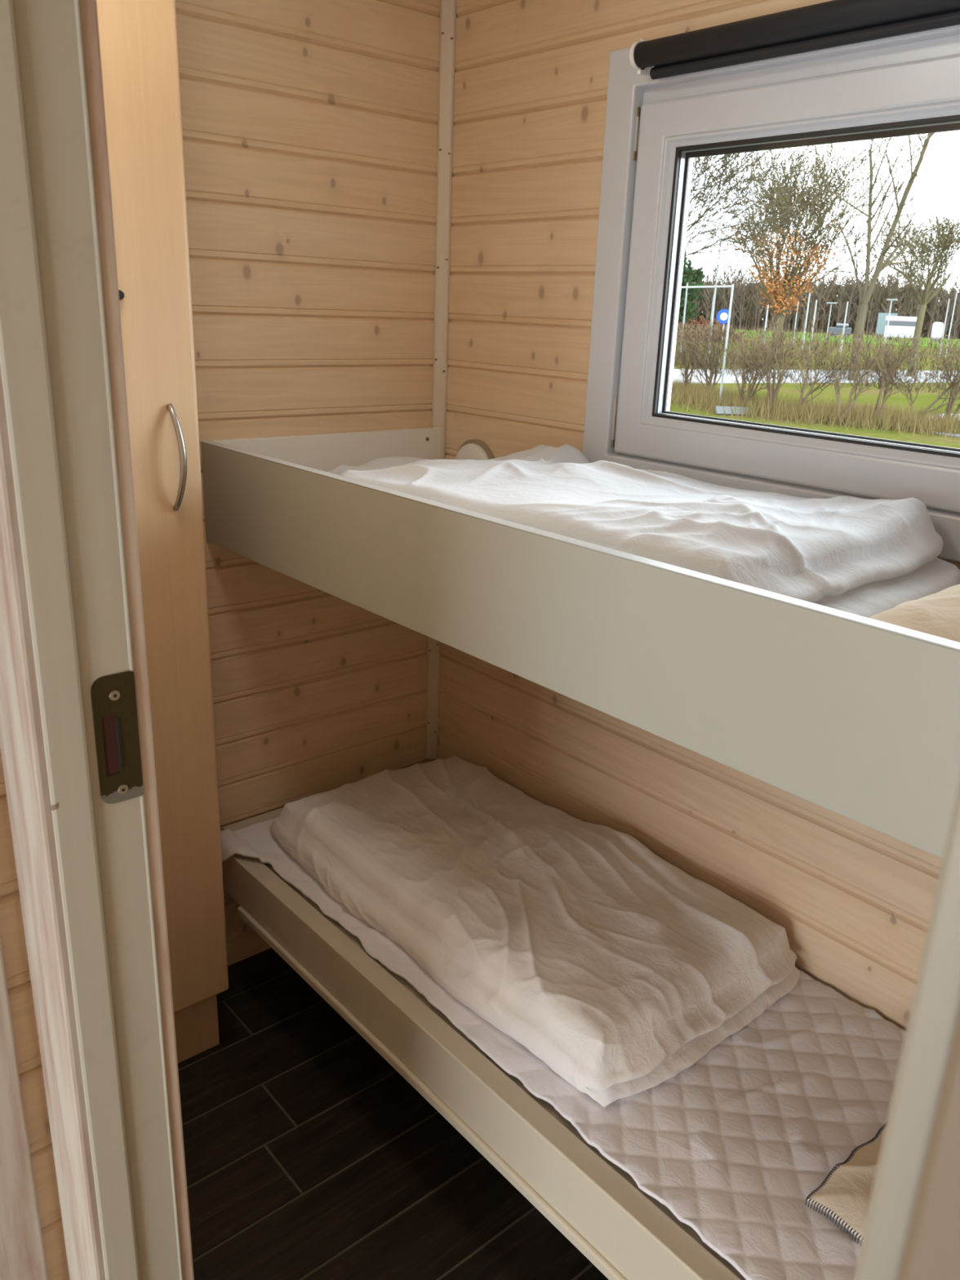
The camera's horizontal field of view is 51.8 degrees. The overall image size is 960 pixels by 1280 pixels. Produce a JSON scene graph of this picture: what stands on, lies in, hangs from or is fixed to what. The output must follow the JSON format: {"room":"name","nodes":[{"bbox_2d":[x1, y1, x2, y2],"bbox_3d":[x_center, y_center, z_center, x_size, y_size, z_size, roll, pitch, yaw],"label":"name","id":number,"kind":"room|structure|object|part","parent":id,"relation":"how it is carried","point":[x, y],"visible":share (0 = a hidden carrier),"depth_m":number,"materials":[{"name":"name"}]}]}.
{"room":"cabin bunk bedroom","nodes":[
{"label":"cabin bunk bedroom","id":0,"kind":"room"},
{"bbox_2d":[0,747,70,1279],"bbox_3d":[-1.568,0.411,0.175,2.818,2.455,0.058,-13,24,-38],"label":"wall","id":1,"kind":"structure","parent":0,"point":[12,935],"depth_m":1.11,"materials":[{"name":"brown wood"}]},
{"bbox_2d":[0,937,48,1279],"bbox_3d":[-0.545,0.321,1.015,0.095,2.162,0.018,-13,24,-38],"label":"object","id":2,"kind":"structure","parent":1,"relation":"attached to","point":[22,1255],"depth_m":1.12,"materials":[{"name":"beige wood"}]},
{"bbox_2d":[175,0,439,965],"bbox_3d":[-0.659,-0.283,2.334,1.506,2.455,0.069,-13,24,-38],"label":"wall","id":3,"kind":"structure","parent":0,"point":[309,127],"depth_m":2.36,"materials":[{"name":"brown wood"}]},
{"bbox_2d":[177,947,608,1279],"bbox_3d":[-0.677,1.636,0.650,4.324,0.104,3.473,-13,24,-38],"label":"floor","id":4,"kind":"structure","parent":0,"point":[437,1233],"depth_m":2.08,"materials":[{"name":"brown wood"}]},
{"bbox_2d":[96,0,228,1062],"bbox_3d":[-0.830,-0.139,1.940,0.507,2.421,0.341,-13,24,-38],"label":"wardrobe","id":5,"kind":"object","parent":4,"relation":"on","point":[139,44],"visible":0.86,"depth_m":1.89,"materials":[{"name":"brown wood"}]},
{"bbox_3d":[-0.638,-0.610,1.748,0.018,0.018,0.015,-13,24,-38],"label":"knob","id":6,"kind":"part","parent":5,"relation":"part of","materials":[{"name":"black plastic"}]},
{"bbox_3d":[-0.576,-0.345,1.885,0.044,0.205,0.013,15,22,33],"label":"handle","id":7,"kind":"part","parent":5,"relation":"part of","materials":[{"name":"silver metal"}]},
{"bbox_2d":[222,759,741,1279],"bbox_3d":[0.233,0.903,2.091,0.737,0.428,2.062,-13,24,-38],"label":"frame","id":8,"kind":"object","parent":4,"relation":"on","point":[621,1232],"visible":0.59,"depth_m":1.79,"materials":[{"name":"beige paint"}]},
{"bbox_3d":[-0.387,0.481,2.767,0.688,0.106,0.070,-13,24,-38],"label":"rail","id":9,"kind":"part","parent":8,"relation":"part of","materials":[{"name":"beige paint"}]},
{"bbox_2d":[263,862,746,1279],"bbox_3d":[0.276,0.769,2.035,0.675,0.104,1.977,-13,24,-38],"label":"mattress","id":10,"kind":"object","parent":8,"relation":"on","point":[549,1108],"visible":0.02,"depth_m":1.73,"materials":[{"name":"white fabric"}]},
{"bbox_2d":[220,816,906,1279],"bbox_3d":[0.243,0.711,2.004,0.747,0.049,1.999,-13,24,-38],"label":"pad","id":11,"kind":"object","parent":10,"relation":"on","point":[735,1144],"visible":0.25,"depth_m":1.70,"materials":[{"name":"fabric"}]},
{"bbox_2d":[270,755,800,1106],"bbox_3d":[0.064,0.536,2.243,0.644,0.146,1.197,-13,24,-38],"label":"duvet","id":12,"kind":"object","parent":11,"relation":"on","point":[619,968],"visible":1,"depth_m":2.03,"materials":[{"name":"white fabric"}]},
{"bbox_2d":[804,1121,886,1246],"bbox_3d":[0.708,0.862,1.469,0.280,0.051,0.345,-13,24,-38],"label":"blanket","id":13,"kind":"object","parent":11,"relation":"on","point":[844,1195],"visible":0.3,"depth_m":1.51,"materials":[{"name":"beige fabric"}]},
{"bbox_2d":[432,0,959,1030],"bbox_3d":[0.599,-0.122,1.997,0.069,2.455,2.139,-13,24,-38],"label":"wall","id":14,"kind":"structure","parent":0,"point":[853,900],"depth_m":2.26,"materials":[{"name":"brown wood"}]},
{"bbox_2d":[425,426,445,759],"bbox_3d":[-0.128,-0.108,2.812,0.029,0.982,0.029,-13,24,-38],"label":"trim","id":15,"kind":"structure","parent":14,"relation":"attached to","point":[433,651],"depth_m":2.90,"materials":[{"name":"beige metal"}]},
{"bbox_2d":[431,0,456,426],"bbox_3d":[-0.092,-1.064,2.489,0.029,1.036,0.029,-13,24,-38],"label":"trim","id":16,"kind":"structure","parent":14,"relation":"attached to","point":[447,7],"depth_m":2.48,"materials":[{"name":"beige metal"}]},
{"bbox_2d":[454,439,494,460],"bbox_3d":[-0.021,-0.441,2.583,0.031,0.164,0.164,-13,24,-38],"label":"wall lamp","id":17,"kind":"object","parent":14,"relation":"attached to","point":[471,449],"visible":0.32,"depth_m":2.55,"materials":[{"name":"beige"}]},
{"bbox_2d":[200,426,959,858],"bbox_3d":[0.290,-0.114,1.765,0.688,0.267,2.063,-13,24,-38],"label":"bunk bed","id":18,"kind":"object","parent":14,"relation":"attached to","point":[855,717],"visible":0.98,"depth_m":1.35,"materials":[{"name":"beige wood"}]},
{"bbox_3d":[0.305,-0.084,1.772,0.644,0.092,2.018,-13,24,-38],"label":"mattress","id":19,"kind":"object","parent":18,"relation":"on","visible":0},
{"bbox_3d":[0.306,-0.135,1.759,0.643,0.018,2.003,-13,24,-38],"label":"pad","id":20,"kind":"object","parent":19,"relation":"on","visible":0},
{"bbox_2d":[327,444,959,617],"bbox_3d":[0.142,-0.268,1.891,0.624,0.141,1.383,-13,24,-38],"label":"duvet","id":21,"kind":"object","parent":20,"relation":"on","point":[865,557],"visible":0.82,"depth_m":1.56,"materials":[{"name":"white fabric"}]},
{"bbox_2d":[869,583,959,642],"bbox_3d":[0.750,-0.007,1.231,0.597,0.102,0.424,-13,24,-38],"label":"pillow","id":22,"kind":"object","parent":20,"relation":"on","point":[938,614],"visible":0.3,"depth_m":1.18,"materials":[{"name":"beige fabric"}]},
{"bbox_2d":[582,24,959,561],"bbox_3d":[0.661,-0.633,1.759,0.090,0.879,1.174,-13,24,-38],"label":"window","id":23,"kind":"structure","parent":14,"relation":"in","point":[908,84],"depth_m":1.94,"materials":[{"name":"grey plastic"}]},
{"bbox_3d":[0.686,-0.630,1.783,0.023,0.598,0.910,-13,24,-38],"label":"sash","id":24,"kind":"part","parent":23,"relation":"part of","materials":[{"name":"grey plastic"}]},
{"bbox_2d":[629,0,959,79],"bbox_3d":[0.650,-0.988,1.547,0.065,0.069,1.046,-13,24,-38],"label":"roller blind","id":25,"kind":"object","parent":23,"relation":"attached to","point":[834,23],"visible":1,"depth_m":1.67,"materials":[{"name":"black fabric"}]},
{"bbox_3d":[-0.119,0.288,0.703,0.092,2.455,3.404,-13,24,-38],"label":"wall","id":26,"kind":"structure","parent":0,"visible":0},
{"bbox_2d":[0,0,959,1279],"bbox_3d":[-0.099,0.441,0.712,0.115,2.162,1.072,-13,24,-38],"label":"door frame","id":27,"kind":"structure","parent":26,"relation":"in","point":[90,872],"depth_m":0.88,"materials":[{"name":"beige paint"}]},
{"bbox_2d":[90,671,143,804],"bbox_3d":[-0.348,0.095,0.949,0.041,0.132,0.003,-13,24,-38],"label":"strike plate","id":28,"kind":"object","parent":27,"relation":"attached to","point":[113,697],"visible":1,"depth_m":0.95,"materials":[{"name":"brown metal"}]},
{"bbox_3d":[0.160,0.571,0.355,0.018,2.162,0.157,-13,24,-38],"label":"casing","id":29,"kind":"part","parent":27,"relation":"part of","materials":[{"name":"beige wood"}]},
{"label":"outside","id":30,"kind":"structure","parent":0,"visible":0},
{"bbox_2d":[669,328,959,448],"bbox_3d":[234.387,-75.547,257.056,699.100,0.001,700.000,-13,24,-38],"label":"ground","id":31,"kind":"structure","parent":30,"point":[923,397],"depth_m":29.98,"materials":[{"name":"green plant"}]},
{"bbox_2d":[679,282,688,354],"bbox_3d":[11.544,-18.158,55.940,0.111,3.895,0.111,-4,20,-18],"label":"pole","id":32,"kind":"object","parent":31,"relation":"on","point":[684,313],"visible":0.65,"depth_m":55.71,"materials":[{"name":"grey metal"}]},
{"bbox_2d":[674,328,706,389],"bbox_3d":[5.466,-7.604,27.166,1.455,1.891,1.600,-6,20,-23],"label":"shrub","id":33,"kind":"object","parent":31,"relation":"on","point":[686,374],"visible":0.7,"depth_m":27.05,"materials":[{"name":"brown plant"}]},
{"bbox_2d":[674,322,959,396],"bbox_3d":[7.604,-7.094,24.490,3.073,1.270,11.286,-10,22,-31],"label":"hedge","id":34,"kind":"object","parent":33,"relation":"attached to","point":[685,326],"visible":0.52,"depth_m":23.05,"materials":[{"name":"plant"}]},
{"bbox_2d":[677,251,705,325],"bbox_3d":[14.633,-25.992,74.946,4.942,6.800,6.227,-13,24,-38],"label":"evergreen tree","id":35,"kind":"object","parent":31,"relation":"on","point":[688,273],"visible":0.26,"depth_m":73.48,"materials":[{"name":"green plant"}]},
{"bbox_2d":[681,284,733,399],"bbox_3d":[4.464,-7.318,24.527,3.256,2.945,0.056,5,19,10],"label":"goal frame","id":36,"kind":"object","parent":31,"relation":"on","point":[732,285],"visible":0.32,"depth_m":24.00,"materials":[{"name":"grey metal"}]},
{"bbox_3d":[6.034,-7.167,24.256,0.056,2.945,0.053,-13,24,-38],"label":"post","id":37,"kind":"part","parent":36,"relation":"part of","materials":[{"name":"grey metal"}]},
{"bbox_2d":[677,315,738,393],"bbox_3d":[5.891,-7.304,25.791,1.651,2.233,1.852,-13,24,-38],"label":"shrub","id":38,"kind":"object","parent":31,"relation":"on","point":[708,383],"visible":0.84,"depth_m":25.80,"materials":[{"name":"brown plant"}]},
{"bbox_2d":[676,315,746,342],"bbox_3d":[19.826,-27.721,88.605,8.385,2.655,1.922,7,19,13],"label":"pile","id":39,"kind":"object","parent":31,"relation":"on","point":[700,321],"visible":0.17,"depth_m":88.17,"materials":[{"name":"plant"}]},
{"bbox_2d":[707,243,720,355],"bbox_3d":[13.120,-19.014,55.369,0.122,5.995,0.122,-4,20,-18],"label":"pole","id":40,"kind":"object","parent":31,"relation":"on","point":[717,273],"visible":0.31,"depth_m":55.25,"materials":[{"name":"grey metal"}]},
{"bbox_2d":[715,405,724,414],"bbox_3d":[5.787,-5.418,23.352,0.440,0.193,0.188,0,19,-7],"label":"concrete slab","id":41,"kind":"object","parent":31,"relation":"on","point":[717,408],"visible":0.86,"depth_m":23.30,"materials":[{"name":"grey concrete"}]},
{"bbox_2d":[723,406,732,415],"bbox_3d":[5.972,-5.412,23.353,0.440,0.193,0.188,0,19,-7],"label":"concrete slab","id":42,"kind":"object","parent":31,"relation":"on","point":[727,409],"visible":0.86,"depth_m":23.31,"materials":[{"name":"grey concrete"}]},
{"bbox_2d":[730,406,750,415],"bbox_3d":[6.156,-5.405,23.355,0.440,0.193,0.188,0,19,-7],"label":"concrete slab","id":43,"kind":"object","parent":31,"relation":"on","point":[739,412],"visible":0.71,"depth_m":23.32,"materials":[{"name":"grey concrete"}]},
{"bbox_2d":[684,144,827,291],"bbox_3d":[4.715,-11.447,27.974,7.190,8.582,8.644,-13,24,-38],"label":"bare tree","id":44,"kind":"object","parent":31,"relation":"on","point":[728,177],"visible":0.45,"depth_m":26.86,"materials":[{"name":"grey plant"}]},
{"bbox_2d":[722,319,798,405],"bbox_3d":[6.529,-6.446,23.354,1.216,2.220,1.678,-13,24,-38],"label":"shrub","id":45,"kind":"object","parent":31,"relation":"on","point":[746,366],"visible":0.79,"depth_m":23.38,"materials":[{"name":"brown plant"}]},
{"bbox_2d":[762,304,768,342],"bbox_3d":[21.247,-23.323,73.579,0.155,3.095,0.155,-4,20,-18],"label":"pole","id":46,"kind":"object","parent":31,"relation":"on","point":[766,320],"visible":0.42,"depth_m":73.36,"materials":[{"name":"grey metal"}]},
{"bbox_2d":[728,312,812,412],"bbox_3d":[6.693,-6.377,22.967,1.955,2.343,1.474,9,20,19],"label":"shrub","id":47,"kind":"object","parent":31,"relation":"on","point":[772,392],"visible":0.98,"depth_m":22.84,"materials":[{"name":"brown plant"}]},
{"bbox_2d":[792,301,799,342],"bbox_3d":[26.162,-26.238,81.982,0.111,3.595,0.111,-4,20,-18],"label":"pole","id":48,"kind":"object","parent":31,"relation":"on","point":[797,301],"visible":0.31,"depth_m":81.87,"materials":[{"name":"grey metal"}]},
{"bbox_2d":[801,293,810,348],"bbox_3d":[23.958,-23.383,72.653,0.144,3.995,0.144,-4,20,-18],"label":"pole","id":49,"kind":"object","parent":31,"relation":"on","point":[806,314],"visible":0.65,"depth_m":72.50,"materials":[{"name":"grey metal"}]},
{"bbox_2d":[808,299,817,349],"bbox_3d":[24.470,-23.104,72.590,0.144,3.545,0.144,-4,20,-18],"label":"pole","id":50,"kind":"object","parent":31,"relation":"on","point":[816,300],"visible":0.42,"depth_m":72.34,"materials":[{"name":"grey metal"}]},
{"bbox_2d":[670,376,959,438],"bbox_3d":[7.290,-5.865,24.286,4.502,0.550,11.156,-10,22,-32],"label":"dry grass","id":51,"kind":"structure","parent":31,"relation":"on","point":[697,396],"depth_m":22.44,"materials":[{"name":"beige plant"}]},
{"bbox_2d":[777,314,857,415],"bbox_3d":[7.731,-6.130,22.358,1.879,2.344,1.447,-8,21,-28],"label":"shrub","id":52,"kind":"object","parent":31,"relation":"on","point":[811,391],"visible":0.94,"depth_m":22.44,"materials":[{"name":"brown plant"}]},
{"bbox_2d":[678,251,959,338],"bbox_3d":[50.691,-61.051,173.035,74.972,13.106,132.352,-13,24,-38],"label":"trees","id":53,"kind":"object","parent":31,"relation":"on","point":[820,295],"visible":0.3,"depth_m":166.98,"materials":[{"name":"plant"}]},
{"bbox_2d":[682,281,959,337],"bbox_3d":[56.169,-59.888,178.577,75.407,9.084,131.850,-13,24,-38],"label":"undergrowth","id":54,"kind":"object","parent":31,"relation":"on","point":[926,327],"visible":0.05,"depth_m":171.86,"materials":[{"name":"plant"}]},
{"bbox_2d":[691,137,958,366],"bbox_3d":[14.916,-17.845,43.847,11.250,11.282,8.808,9,20,20],"label":"oak tree","id":55,"kind":"object","parent":31,"relation":"on","point":[781,305],"visible":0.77,"depth_m":43.48,"materials":[{"name":"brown plant"}]},
{"bbox_2d":[825,302,836,342],"bbox_3d":[35.016,-31.866,99.239,0.160,3.855,1.000,-13,24,-38],"label":"pole","id":56,"kind":"object","parent":31,"relation":"on","point":[831,303],"visible":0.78,"depth_m":98.92,"materials":[{"name":"grey metal"}]},
{"bbox_2d":[828,323,851,337],"bbox_3d":[49.041,-42.145,134.560,2.685,1.745,3.166,-13,24,-38],"label":"car","id":57,"kind":"object","parent":31,"relation":"on","point":[839,326],"visible":0.73,"depth_m":133.81,"materials":[{"name":"grey paint"}]},
{"bbox_2d":[839,302,848,351],"bbox_3d":[26.504,-22.788,71.960,0.133,3.495,0.133,-4,20,-18],"label":"pole","id":58,"kind":"object","parent":31,"relation":"on","point":[843,329],"visible":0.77,"depth_m":71.81,"materials":[{"name":"grey metal"}]},
{"bbox_2d":[816,337,901,424],"bbox_3d":[8.284,-5.747,21.956,1.427,1.913,1.742,-13,24,-38],"label":"shrub","id":59,"kind":"object","parent":31,"relation":"on","point":[859,362],"visible":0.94,"depth_m":21.88,"materials":[{"name":"brown plant"}]},
{"bbox_2d":[801,133,951,381],"bbox_3d":[15.185,-15.394,36.251,6.179,11.521,4.828,5,19,10],"label":"bare tree","id":60,"kind":"object","parent":31,"relation":"on","point":[868,290],"visible":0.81,"depth_m":36.49,"materials":[{"name":"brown plant"}]},
{"bbox_2d":[875,312,897,337],"bbox_3d":[54.510,-42.116,132.665,2.584,3.295,2.820,-13,24,-38],"label":"trailer","id":61,"kind":"object","parent":31,"relation":"on","point":[881,324],"visible":0.38,"depth_m":132.00,"materials":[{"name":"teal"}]},
{"bbox_2d":[883,298,897,347],"bbox_3d":[36.599,-28.395,88.669,0.168,4.155,1.000,-13,24,-38],"label":"pole","id":62,"kind":"object","parent":31,"relation":"on","point":[891,300],"visible":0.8,"depth_m":88.43,"materials":[{"name":"grey metal"}]},
{"bbox_2d":[862,333,921,422],"bbox_3d":[8.995,-5.714,21.789,1.220,2.007,1.606,12,21,28],"label":"shrub","id":63,"kind":"object","parent":31,"relation":"on","point":[885,380],"visible":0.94,"depth_m":21.53,"materials":[{"name":"brown plant"}]},
{"bbox_2d":[884,315,917,340],"bbox_3d":[52.954,-38.956,123.756,3.596,2.895,4.680,-13,24,-38],"label":"van","id":64,"kind":"object","parent":31,"relation":"on","point":[900,325],"visible":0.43,"depth_m":122.91,"materials":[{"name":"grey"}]},
{"bbox_2d":[854,200,959,376],"bbox_3d":[18.480,-14.733,41.710,5.832,7.014,5.575,-13,24,-38],"label":"bare tree","id":65,"kind":"object","parent":31,"relation":"on","point":[945,244],"visible":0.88,"depth_m":41.27,"materials":[{"name":"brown plant"}]},
{"bbox_2d":[930,322,943,342],"bbox_3d":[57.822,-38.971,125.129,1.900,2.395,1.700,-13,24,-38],"label":"car","id":66,"kind":"object","parent":31,"relation":"on","point":[937,327],"visible":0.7,"depth_m":124.36,"materials":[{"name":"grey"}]},
{"bbox_2d":[938,298,950,354],"bbox_3d":[32.689,-21.970,69.609,0.111,3.895,0.111,-4,20,-18],"label":"pole","id":67,"kind":"object","parent":31,"relation":"on","point":[948,299],"visible":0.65,"depth_m":69.45,"materials":[{"name":"grey metal"}]},
{"bbox_2d":[944,292,957,356],"bbox_3d":[33.076,-22.127,69.411,0.111,4.345,0.111,-4,20,-18],"label":"pole","id":68,"kind":"object","parent":31,"relation":"on","point":[956,292],"visible":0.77,"depth_m":69.29,"materials":[{"name":"grey metal"}]},
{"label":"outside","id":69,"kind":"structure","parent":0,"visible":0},
{"bbox_2d":[922,413,959,437],"bbox_3d":[13.194,-4.727,22.551,8.500,0.130,6.400,-13,24,-38],"label":"paving","id":70,"kind":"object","parent":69,"point":[953,435],"visible":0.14,"depth_m":20.94,"materials":[{"name":"grey concrete"}]},
{"bbox_2d":[876,344,959,421],"bbox_3d":[9.859,-5.437,21.330,1.361,1.839,2.836,-13,24,-38],"label":"shrub","id":71,"kind":"object","parent":70,"relation":"on","point":[939,397],"visible":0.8,"depth_m":21.50,"materials":[{"name":"brown plant"}]},
{"bbox_2d":[923,336,959,421],"bbox_3d":[10.351,-5.455,21.013,1.207,2.107,2.104,-13,24,-38],"label":"shrub","id":72,"kind":"object","parent":70,"relation":"on","point":[949,406],"visible":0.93,"depth_m":21.13,"materials":[{"name":"brown plant"}]},
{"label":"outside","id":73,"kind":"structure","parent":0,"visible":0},
{"bbox_2d":[672,368,959,383],"bbox_3d":[16.283,-11.230,42.172,45.354,0.120,8.343,-7,21,-25],"label":"road","id":74,"kind":"structure","parent":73,"point":[726,379],"depth_m":39.00,"materials":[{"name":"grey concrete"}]},
{"bbox_2d":[716,309,731,366],"bbox_3d":[10.227,-12.718,41.886,0.600,2.485,0.101,7,19,15],"label":"road sign","id":75,"kind":"object","parent":74,"relation":"on","point":[722,315],"visible":0.79,"depth_m":41.55,"materials":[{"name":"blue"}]},
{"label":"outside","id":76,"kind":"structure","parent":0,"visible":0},
{"bbox_2d":[686,328,959,348],"bbox_3d":[40.031,-43.992,141.807,80.000,0.160,130.000,-13,24,-38],"label":"sports field","id":77,"kind":"structure","parent":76,"point":[770,334],"depth_m":121.13,"materials":[{"name":"green plant"}]}
]}

